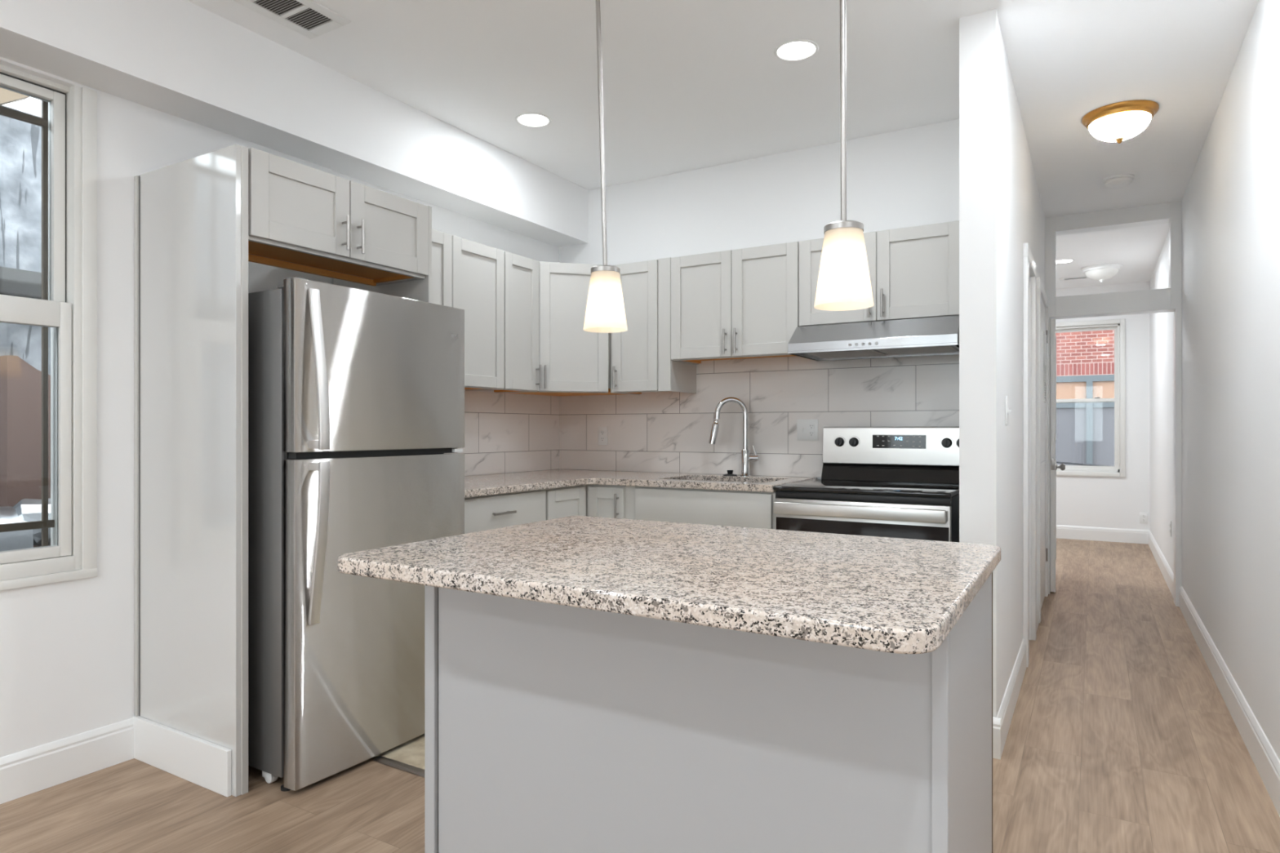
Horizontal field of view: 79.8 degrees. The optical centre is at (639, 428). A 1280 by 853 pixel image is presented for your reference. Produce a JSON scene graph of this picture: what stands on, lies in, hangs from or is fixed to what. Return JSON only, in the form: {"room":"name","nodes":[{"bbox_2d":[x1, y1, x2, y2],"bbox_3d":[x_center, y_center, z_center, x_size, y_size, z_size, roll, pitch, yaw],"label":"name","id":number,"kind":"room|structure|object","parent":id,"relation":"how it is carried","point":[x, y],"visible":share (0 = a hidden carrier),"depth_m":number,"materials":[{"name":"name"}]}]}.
{"room":"kitchen","nodes":[
{"label":"kitchen","id":0,"kind":"room"},
{"bbox_2d":[0,56,559,757],"bbox_3d":[-2.122,-0.165,2.421,0.180,2.690,10.400,0,0,31],"label":"wall","id":1,"kind":"structure","parent":0,"point":[67,647],"depth_m":2.69,"materials":[{"name":"white paint"}]},
{"bbox_2d":[0,63,97,591],"bbox_3d":[-2.200,-0.328,2.266,0.184,1.675,0.983,0,0,31],"label":"window","id":2,"kind":"structure","parent":1,"relation":"in","point":[70,309],"depth_m":2.60,"materials":[{"name":"white plastic"}]},
{"bbox_2d":[0,100,54,546],"bbox_3d":[-2.261,-0.341,2.303,0.018,1.618,0.888,0,0,31],"label":"sash","id":3,"kind":"object","parent":2,"relation":"attached to","point":[42,122],"visible":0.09,"depth_m":2.64,"materials":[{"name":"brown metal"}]},
{"bbox_2d":[0,718,133,804],"bbox_3d":[-3.253,1.109,0.322,0.015,0.142,5.635,0,0,31],"label":"baseboard","id":4,"kind":"structure","parent":1,"relation":"attached to","point":[38,768],"depth_m":2.56,"materials":[{"name":"white paint"}]},
{"bbox_2d":[0,0,588,247],"bbox_3d":[-2.515,-1.343,1.375,0.230,0.335,8.200,0,0,31],"label":"soffit","id":5,"kind":"object","parent":1,"relation":"attached to","point":[182,59],"depth_m":3.02,"materials":[{"name":"white paint"}]},
{"bbox_2d":[247,146,431,302],"bbox_3d":[-1.308,-0.706,2.974,0.636,0.428,0.799,0,0,31],"label":"upper cabinet","id":6,"kind":"object","parent":1,"relation":"attached to","point":[302,218],"visible":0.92,"depth_m":2.83,"materials":[{"name":"grey paint"}]},
{"bbox_2d":[431,229,504,391],"bbox_3d":[-1.032,-0.570,3.739,0.360,0.730,0.790,0,0,31],"label":"upper cabinet","id":7,"kind":"object","parent":1,"relation":"attached to","point":[468,275],"visible":0.27,"depth_m":3.83,"materials":[{"name":"grey paint"}]},
{"bbox_2d":[473,251,541,393],"bbox_3d":[-0.753,-0.570,4.209,0.360,0.730,0.302,0,0,31],"label":"upper cabinet","id":8,"kind":"object","parent":1,"relation":"attached to","point":[522,368],"visible":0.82,"depth_m":4.13,"materials":[{"name":"grey paint"}]},
{"bbox_2d":[456,391,559,475],"bbox_3d":[-0.945,0.025,4.240,0.008,0.469,1.650,0,0,31],"label":"backsplash","id":9,"kind":"structure","parent":1,"relation":"attached to","point":[504,433],"depth_m":4.52,"materials":[{"name":"tile"}]},
{"bbox_2d":[506,261,622,395],"bbox_3d":[-0.424,-0.570,4.536,0.600,0.730,0.624,0,0,31],"label":"upper cabinet","id":10,"kind":"object","parent":1,"relation":"attached to","point":[574,361],"visible":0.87,"depth_m":4.31,"materials":[{"name":"grey paint"}]},
{"bbox_2d":[0,537,1279,852],"bbox_3d":[0.225,1.238,2.889,3.840,0.124,14.000,0,0,31],"label":"floor","id":11,"kind":"structure","parent":0,"point":[1122,737],"depth_m":2.54,"materials":[{"name":"brown wood"}]},
{"bbox_2d":[133,144,248,796],"bbox_3d":[-1.545,0.134,2.620,0.610,2.092,0.041,0,0,30],"label":"panel","id":12,"kind":"object","parent":11,"relation":"on","point":[191,215],"visible":0.9,"depth_m":2.58,"materials":[{"name":"grey laminate"}]},
{"bbox_2d":[132,715,231,797],"bbox_3d":[-1.566,1.106,2.604,0.581,0.148,0.015,0,0,31],"label":"baseboard","id":13,"kind":"structure","parent":12,"relation":"attached to","point":[206,764],"depth_m":2.58,"materials":[{"name":"white paint"}]},
{"bbox_2d":[248,276,464,791],"bbox_3d":[-1.200,0.346,2.948,0.828,1.668,0.768,0,0,31],"label":"refrigerator","id":14,"kind":"object","parent":11,"relation":"on","point":[356,397],"visible":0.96,"depth_m":2.58,"materials":[{"name":"grey metal"}]},
{"bbox_2d":[373,755,424,777],"bbox_3d":[-0.175,1.175,2.283,1.770,0.009,0.038,0,0,31],"label":"trim","id":15,"kind":"structure","parent":11,"relation":"on","point":[382,760],"depth_m":2.66,"materials":[{"name":"silver metal"}]},
{"bbox_2d":[464,488,546,533],"bbox_3d":[-0.897,0.736,3.646,0.693,0.881,0.668,0,0,31],"label":"drawer","id":16,"kind":"object","parent":11,"relation":"on","point":[485,513],"visible":0.19,"depth_m":3.49,"materials":[{"name":"grey paint"}]},
{"bbox_2d":[464,468,817,497],"bbox_3d":[-0.211,0.277,3.810,1.709,0.033,1.659,0,0,31],"label":"countertop","id":17,"kind":"structure","parent":16,"relation":"on","point":[475,486],"depth_m":3.93,"materials":[{"name":"stone"}]},
{"bbox_2d":[723,470,737,475],"bbox_3d":[0.498,0.244,4.233,0.080,0.031,0.080,0,0,31],"label":"stopper","id":18,"kind":"object","parent":17,"relation":"on","point":[730,473],"visible":1,"depth_m":4.22,"materials":[{"name":"black plastic"}]},
{"bbox_2d":[709,396,759,476],"bbox_3d":[0.513,0.043,4.189,0.276,0.434,0.054,0,0,-7],"label":"faucet","id":19,"kind":"object","parent":17,"relation":"on","point":[746,457],"visible":1,"depth_m":4.18,"materials":[{"name":"silver metal"}]},
{"bbox_2d":[543,484,626,519],"bbox_3d":[-0.392,0.736,4.309,0.888,0.881,0.983,0,0,31],"label":"base cabinet","id":20,"kind":"object","parent":11,"relation":"on","point":[591,500],"visible":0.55,"depth_m":3.99,"materials":[{"name":"grey paint"}]},
{"bbox_2d":[626,485,777,529],"bbox_3d":[0.417,0.736,3.998,0.816,0.881,0.656,0,0,31],"label":"base cabinet","id":21,"kind":"object","parent":11,"relation":"on","point":[741,508],"visible":0.09,"depth_m":3.73,"materials":[{"name":"grey paint"}]},
{"bbox_2d":[424,572,992,852],"bbox_3d":[0.153,0.737,1.711,1.102,0.885,0.635,0,0,31],"label":"base cabinet","id":22,"kind":"object","parent":11,"relation":"on","point":[549,728],"visible":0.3,"depth_m":1.41,"materials":[{"name":"grey paint"}]},
{"bbox_2d":[337,515,1000,653],"bbox_3d":[0.087,0.277,1.638,1.169,0.033,0.863,0,0,31],"label":"countertop","id":23,"kind":"structure","parent":22,"relation":"on","point":[884,594],"depth_m":1.38,"materials":[{"name":"stone"}]},
{"bbox_2d":[773,426,959,542],"bbox_3d":[1.093,0.583,3.576,0.764,1.186,0.683,0,0,31],"label":"range","id":24,"kind":"object","parent":11,"relation":"on","point":[903,482],"visible":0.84,"depth_m":3.50,"materials":[{"name":"silver metal"}]},
{"bbox_2d":[773,479,959,497],"bbox_3d":[1.083,0.272,3.558,0.764,0.020,0.575,0,0,31],"label":"cooktop","id":25,"kind":"object","parent":24,"relation":"in","point":[844,488],"depth_m":3.45,"materials":[{"name":"black glass"}]},
{"bbox_2d":[186,0,1258,288],"bbox_3d":[0.225,-1.570,2.889,3.840,0.120,14.000,0,0,31],"label":"ceiling","id":26,"kind":"structure","parent":0,"point":[688,85],"depth_m":3.24,"materials":[{"name":"white paint"}]},
{"bbox_2d":[233,0,351,38],"bbox_3d":[-1.248,-1.507,2.763,0.235,0.006,0.310,0,0,31],"label":"ceiling vent","id":27,"kind":"object","parent":26,"relation":"in","point":[310,19],"visible":1,"depth_m":2.79,"materials":[{"name":"white plastic"}]},
{"bbox_2d":[515,112,551,127],"bbox_3d":[-0.521,-1.508,3.744,0.176,0.004,0.176,0,0,31],"label":"recessed light","id":28,"kind":"object","parent":26,"relation":"in","point":[526,119],"visible":1,"depth_m":3.74,"materials":[{"name":"white plastic"}]},
{"bbox_2d":[518,114,548,125],"bbox_3d":[-0.521,-1.509,3.744,0.146,0.001,0.146,0,0,31],"label":"diffuser","id":29,"kind":"object","parent":28,"relation":"attached to","point":[523,119],"depth_m":3.74,"materials":[{"name":"white plastic"}]},
{"bbox_2d":[583,0,627,333],"bbox_3d":[-0.110,-0.889,2.090,0.157,1.242,0.124,0,0,31],"label":"pendant lamp","id":30,"kind":"object","parent":26,"relation":"hanging from","point":[605,313],"visible":1,"depth_m":2.05,"materials":[{"name":"beige glass"}]},
{"bbox_2d":[773,39,818,61],"bbox_3d":[0.623,-1.508,3.055,0.176,0.004,0.176,0,0,31],"label":"recessed light","id":31,"kind":"object","parent":26,"relation":"in","point":[796,50],"visible":1,"depth_m":3.05,"materials":[{"name":"white plastic"}]},
{"bbox_2d":[777,41,814,59],"bbox_3d":[0.623,-1.509,3.055,0.146,0.001,0.146,0,0,31],"label":"diffuser","id":32,"kind":"object","parent":31,"relation":"attached to","point":[786,50],"depth_m":3.05,"materials":[{"name":"white plastic"}]},
{"bbox_2d":[813,0,873,311],"bbox_3d":[0.420,-0.882,1.591,0.126,1.256,0.124,0,0,31],"label":"pendant lamp","id":33,"kind":"object","parent":26,"relation":"hanging from","point":[844,283],"visible":1,"depth_m":1.56,"materials":[{"name":"beige glass"}]},
{"bbox_2d":[1056,258,1074,263],"bbox_3d":[3.812,-1.508,6.901,0.176,0.004,0.176,0,0,31],"label":"recessed light","id":34,"kind":"object","parent":26,"relation":"in","point":[1065,260],"visible":0.8,"depth_m":6.88,"materials":[{"name":"white plastic"}]},
{"bbox_2d":[1056,259,1071,262],"bbox_3d":[3.812,-1.509,6.901,0.146,0.001,0.146,0,0,31],"label":"diffuser","id":35,"kind":"object","parent":34,"relation":"attached to","point":[1059,260],"depth_m":6.88,"materials":[{"name":"white plastic"}]},
{"bbox_2d":[1059,275,1088,280],"bbox_3d":[4.360,-1.507,7.669,0.280,0.006,0.120,0,0,31],"label":"ceiling vent","id":36,"kind":"object","parent":26,"relation":"in","point":[1082,277],"visible":0.83,"depth_m":7.68,"materials":[{"name":"white plastic"}]},
{"bbox_2d":[1080,262,1122,282],"bbox_3d":[4.310,-1.439,7.152,0.330,0.142,0.330,0,0,31],"label":"ceiling lamp","id":37,"kind":"object","parent":26,"relation":"attached to","point":[1100,272],"visible":1,"depth_m":7.06,"materials":[{"name":"white glass"}]},
{"bbox_2d":[1102,173,1134,187],"bbox_3d":[2.883,-1.487,4.615,0.164,0.046,0.164,0,0,31],"label":"smoke detector","id":38,"kind":"object","parent":26,"relation":"attached to","point":[1118,180],"visible":1,"depth_m":4.57,"materials":[{"name":"white plastic"}]},
{"bbox_2d":[1081,99,1159,143],"bbox_3d":[2.298,-1.439,3.671,0.314,0.142,0.314,0,0,31],"label":"ceiling lamp","id":39,"kind":"object","parent":26,"relation":"attached to","point":[1117,122],"visible":1,"depth_m":3.59,"materials":[{"name":"white glass"}]},
{"bbox_2d":[559,118,959,479],"bbox_3d":[0.605,-0.165,4.361,2.554,2.690,0.120,0,0,31],"label":"wall","id":40,"kind":"structure","parent":0,"point":[908,177],"depth_m":4.19,"materials":[{"name":"white paint"}]},
{"bbox_2d":[610,257,696,395],"bbox_3d":[0.067,-0.570,4.397,0.399,0.730,0.364,0,0,31],"label":"upper cabinet","id":41,"kind":"object","parent":40,"relation":"attached to","point":[641,361],"visible":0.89,"depth_m":4.26,"materials":[{"name":"grey paint"}]},
{"bbox_2d":[671,240,799,364],"bbox_3d":[0.550,-0.653,4.110,0.722,0.563,0.364,0,0,31],"label":"upper cabinet","id":42,"kind":"object","parent":40,"relation":"attached to","point":[744,303],"visible":0.83,"depth_m":3.97,"materials":[{"name":"grey paint"}]},
{"bbox_2d":[559,354,959,477],"bbox_3d":[0.571,-0.131,4.306,2.550,0.779,0.008,0,0,31],"label":"backsplash","id":43,"kind":"structure","parent":40,"relation":"attached to","point":[664,432],"depth_m":4.25,"materials":[{"name":"tile"}]},
{"bbox_2d":[598,426,608,444],"bbox_3d":[-0.232,0.044,4.772,0.071,0.115,0.009,0,0,31],"label":"outlet","id":44,"kind":"object","parent":43,"relation":"attached to","point":[602,431],"visible":1,"depth_m":4.77,"materials":[{"name":"white plastic"}]},
{"bbox_2d":[600,430,604,435],"bbox_3d":[-0.233,0.025,4.769,0.033,0.029,0.002,0,0,31],"label":"receptacle","id":45,"kind":"object","parent":44,"relation":"attached to","point":[602,432],"depth_m":4.77,"materials":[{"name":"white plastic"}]},
{"bbox_2d":[600,436,604,441],"bbox_3d":[-0.233,0.064,4.769,0.033,0.029,0.002,0,0,31],"label":"receptacle","id":46,"kind":"object","parent":44,"relation":"attached to","point":[602,438],"depth_m":4.77,"materials":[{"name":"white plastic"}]},
{"bbox_2d":[796,418,817,440],"bbox_3d":[0.895,0.006,4.100,0.116,0.115,0.016,0,0,31],"label":"outlet","id":47,"kind":"object","parent":43,"relation":"attached to","point":[806,428],"visible":1,"depth_m":4.10,"materials":[{"name":"white plastic"}]},
{"bbox_2d":[808,423,814,428],"bbox_3d":[0.916,-0.013,4.088,0.033,0.029,0.002,0,0,31],"label":"receptacle","id":48,"kind":"object","parent":47,"relation":"attached to","point":[810,425],"depth_m":4.09,"materials":[{"name":"white plastic"}]},
{"bbox_2d":[808,431,814,435],"bbox_3d":[0.916,0.025,4.088,0.033,0.029,0.002,0,0,31],"label":"receptacle","id":49,"kind":"object","parent":47,"relation":"attached to","point":[810,433],"depth_m":4.09,"materials":[{"name":"white plastic"}]},
{"bbox_2d":[799,220,959,326],"bbox_3d":[1.188,-0.720,3.732,0.759,0.430,0.364,0,0,31],"label":"upper cabinet","id":50,"kind":"object","parent":40,"relation":"attached to","point":[913,271],"visible":0.66,"depth_m":3.56,"materials":[{"name":"grey paint"}]},
{"bbox_2d":[787,315,959,360],"bbox_3d":[1.153,-0.431,3.677,0.760,0.142,0.473,0,0,31],"label":"range hood","id":51,"kind":"object","parent":50,"relation":"attached to","point":[939,335],"visible":0.97,"depth_m":3.54,"materials":[{"name":"silver metal"}]},
{"bbox_2d":[959,8,1044,756],"bbox_3d":[2.044,-0.165,4.147,0.139,2.690,3.180,0,0,31],"label":"wall","id":52,"kind":"structure","parent":0,"point":[1001,210],"depth_m":2.81,"materials":[{"name":"white paint"}]},
{"bbox_2d":[992,716,1000,759],"bbox_3d":[1.230,1.109,2.773,0.139,0.142,0.015,0,0,31],"label":"baseboard","id":53,"kind":"structure","parent":52,"relation":"attached to","point":[996,721],"depth_m":2.74,"materials":[{"name":"white paint"}]},
{"bbox_2d":[1005,395,1011,425],"bbox_3d":[1.475,-0.072,3.061,0.019,0.115,0.071,0,0,31],"label":"light switch","id":54,"kind":"object","parent":52,"relation":"attached to","point":[1007,411],"visible":1,"depth_m":3.05,"materials":[{"name":"white plastic"}]},
{"bbox_2d":[1022,242,1036,667],"bbox_3d":[2.037,0.130,4.076,0.092,2.100,0.630,0,0,31],"label":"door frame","id":55,"kind":"structure","parent":52,"relation":"in","point":[1028,263],"depth_m":3.79,"materials":[{"name":"white paint"}]},
{"bbox_2d":[1035,276,1048,623],"bbox_3d":[2.652,0.130,5.043,0.023,2.100,0.920,0,0,31],"label":"door","id":56,"kind":"structure","parent":52,"relation":"in","point":[1042,298],"depth_m":5.01,"materials":[{"name":"white paint"}]},
{"bbox_2d":[1043,331,1046,402],"bbox_3d":[2.726,-0.410,5.155,0.008,0.460,0.250,0,0,31],"label":"panel","id":57,"kind":"object","parent":56,"relation":"attached to","point":[1044,333],"visible":1,"depth_m":5.05,"materials":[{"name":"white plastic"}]},
{"bbox_2d":[1055,280,1149,529],"bbox_3d":[3.752,-0.165,8.790,3.790,2.690,0.150,0,0,31],"label":"wall","id":58,"kind":"structure","parent":0,"point":[1108,502],"depth_m":7.93,"materials":[{"name":"white paint"}]},
{"bbox_2d":[1055,318,1125,477],"bbox_3d":[4.665,-0.320,8.230,0.926,1.643,0.162,0,0,31],"label":"window","id":59,"kind":"structure","parent":58,"relation":"in","point":[1118,469],"depth_m":8.02,"materials":[{"name":"white plastic"}]},
{"bbox_2d":[1056,524,1149,544],"bbox_3d":[3.710,1.109,8.720,3.490,0.142,0.015,0,0,31],"label":"baseboard","id":60,"kind":"structure","parent":58,"relation":"attached to","point":[1072,532],"depth_m":8.03,"materials":[{"name":"white paint"}]},
{"bbox_2d":[1139,512,1147,524],"bbox_3d":[5.170,0.918,7.858,0.071,0.115,0.009,0,0,31],"label":"outlet","id":61,"kind":"object","parent":58,"relation":"attached to","point":[1143,516],"visible":1,"depth_m":7.86,"materials":[{"name":"white plastic"}]},
{"bbox_2d":[1149,0,1279,759],"bbox_3d":[1.850,-0.165,2.013,0.150,2.690,13.750,0,0,31],"label":"wall","id":62,"kind":"structure","parent":0,"point":[1231,199],"depth_m":3.24,"materials":[{"name":"white paint"}]},
{"bbox_2d":[1147,530,1173,598],"bbox_3d":[4.426,1.109,6.519,0.015,0.142,3.070,0,0,31],"label":"baseboard","id":63,"kind":"structure","parent":62,"relation":"attached to","point":[1168,575],"depth_m":6.22,"materials":[{"name":"white paint"}]},
{"bbox_2d":[1169,520,1171,536],"bbox_3d":[3.916,0.735,5.654,0.009,0.115,0.071,0,0,31],"label":"outlet","id":64,"kind":"object","parent":62,"relation":"attached to","point":[1170,520],"visible":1,"depth_m":5.63,"materials":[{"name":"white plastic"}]},
{"bbox_2d":[1178,585,1279,817],"bbox_3d":[0.931,1.109,0.605,0.015,0.142,10.390,0,0,31],"label":"baseboard","id":65,"kind":"structure","parent":62,"relation":"attached to","point":[1262,753],"depth_m":3.00,"materials":[{"name":"white paint"}]},
{"bbox_3d":[1.708,-0.165,6.265,2.848,2.690,0.120,0,0,31],"label":"wall","id":66,"kind":"structure","parent":0,"visible":0},
{"bbox_2d":[1044,200,1182,606],"bbox_3d":[3.277,-0.165,5.334,0.802,2.690,0.140,0,0,31],"label":"door frame","id":67,"kind":"structure","parent":66,"relation":"in","point":[1164,300],"depth_m":5.20,"materials":[{"name":"white paint"}]},
{"bbox_2d":[1049,319,1065,592],"bbox_3d":[3.138,0.192,5.795,0.158,1.953,0.742,0,0,31],"label":"door","id":68,"kind":"structure","parent":67,"relation":"attached to","point":[1053,466],"depth_m":5.48,"materials":[{"name":"white paint"}]},
{"label":"outside","id":69,"kind":"structure","parent":0,"visible":0},
{"bbox_3d":[-3.011,0.930,2.657,1.490,0.700,7.500,0,0,31],"label":"concrete pad","id":70,"kind":"object","parent":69,"visible":0},
{"bbox_2d":[0,355,50,547],"bbox_3d":[-2.686,0.115,4.382,0.190,0.930,1.600,0,0,31],"label":"wall","id":71,"kind":"structure","parent":70,"relation":"on","point":[20,383],"depth_m":3.69,"materials":[{"name":"brown paint"}]},
{"bbox_2d":[0,497,50,551],"bbox_3d":[-2.878,0.444,3.418,0.311,0.266,0.946,0,0,31],"label":"duct","id":72,"kind":"object","parent":70,"relation":"on","point":[27,509],"visible":0.24,"depth_m":3.43,"materials":[{"name":"silver metal"}]},
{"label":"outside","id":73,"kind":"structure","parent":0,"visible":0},
{"bbox_2d":[1056,461,1107,466],"bbox_3d":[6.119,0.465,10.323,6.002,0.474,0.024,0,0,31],"label":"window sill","id":74,"kind":"structure","parent":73,"point":[1059,462],"depth_m":10.40,"materials":[{"name":"white plastic"}]},
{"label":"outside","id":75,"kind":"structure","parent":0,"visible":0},
{"bbox_2d":[1055,329,1114,466],"bbox_3d":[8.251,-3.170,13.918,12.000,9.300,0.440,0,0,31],"label":"window pane","id":76,"kind":"structure","parent":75,"point":[1085,360],"depth_m":13.83,"materials":[{"name":"clear glass"}]},
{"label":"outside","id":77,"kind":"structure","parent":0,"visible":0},
{"bbox_2d":[0,105,50,375],"bbox_3d":[-3.790,-0.220,3.118,0.300,2.800,7.500,0,0,31],"label":"wall","id":78,"kind":"structure","parent":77,"point":[20,141],"depth_m":3.90,"materials":[{"name":"silver marble"}]},
{"bbox_2d":[0,87,30,105],"bbox_3d":[-3.236,-1.575,3.650,0.090,0.410,0.540,0,0,31],"label":"leaning board","id":79,"kind":"object","parent":78,"relation":"attached to","point":[6,96],"visible":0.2,"depth_m":3.78,"materials":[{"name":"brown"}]},
{"bbox_2d":[0,266,41,299],"bbox_3d":[-3.576,-0.729,2.992,0.197,0.158,7.500,0,0,31],"label":"ledge","id":80,"kind":"object","parent":78,"relation":"attached to","point":[13,282],"visible":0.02,"depth_m":3.75,"materials":[{"name":"grey"}]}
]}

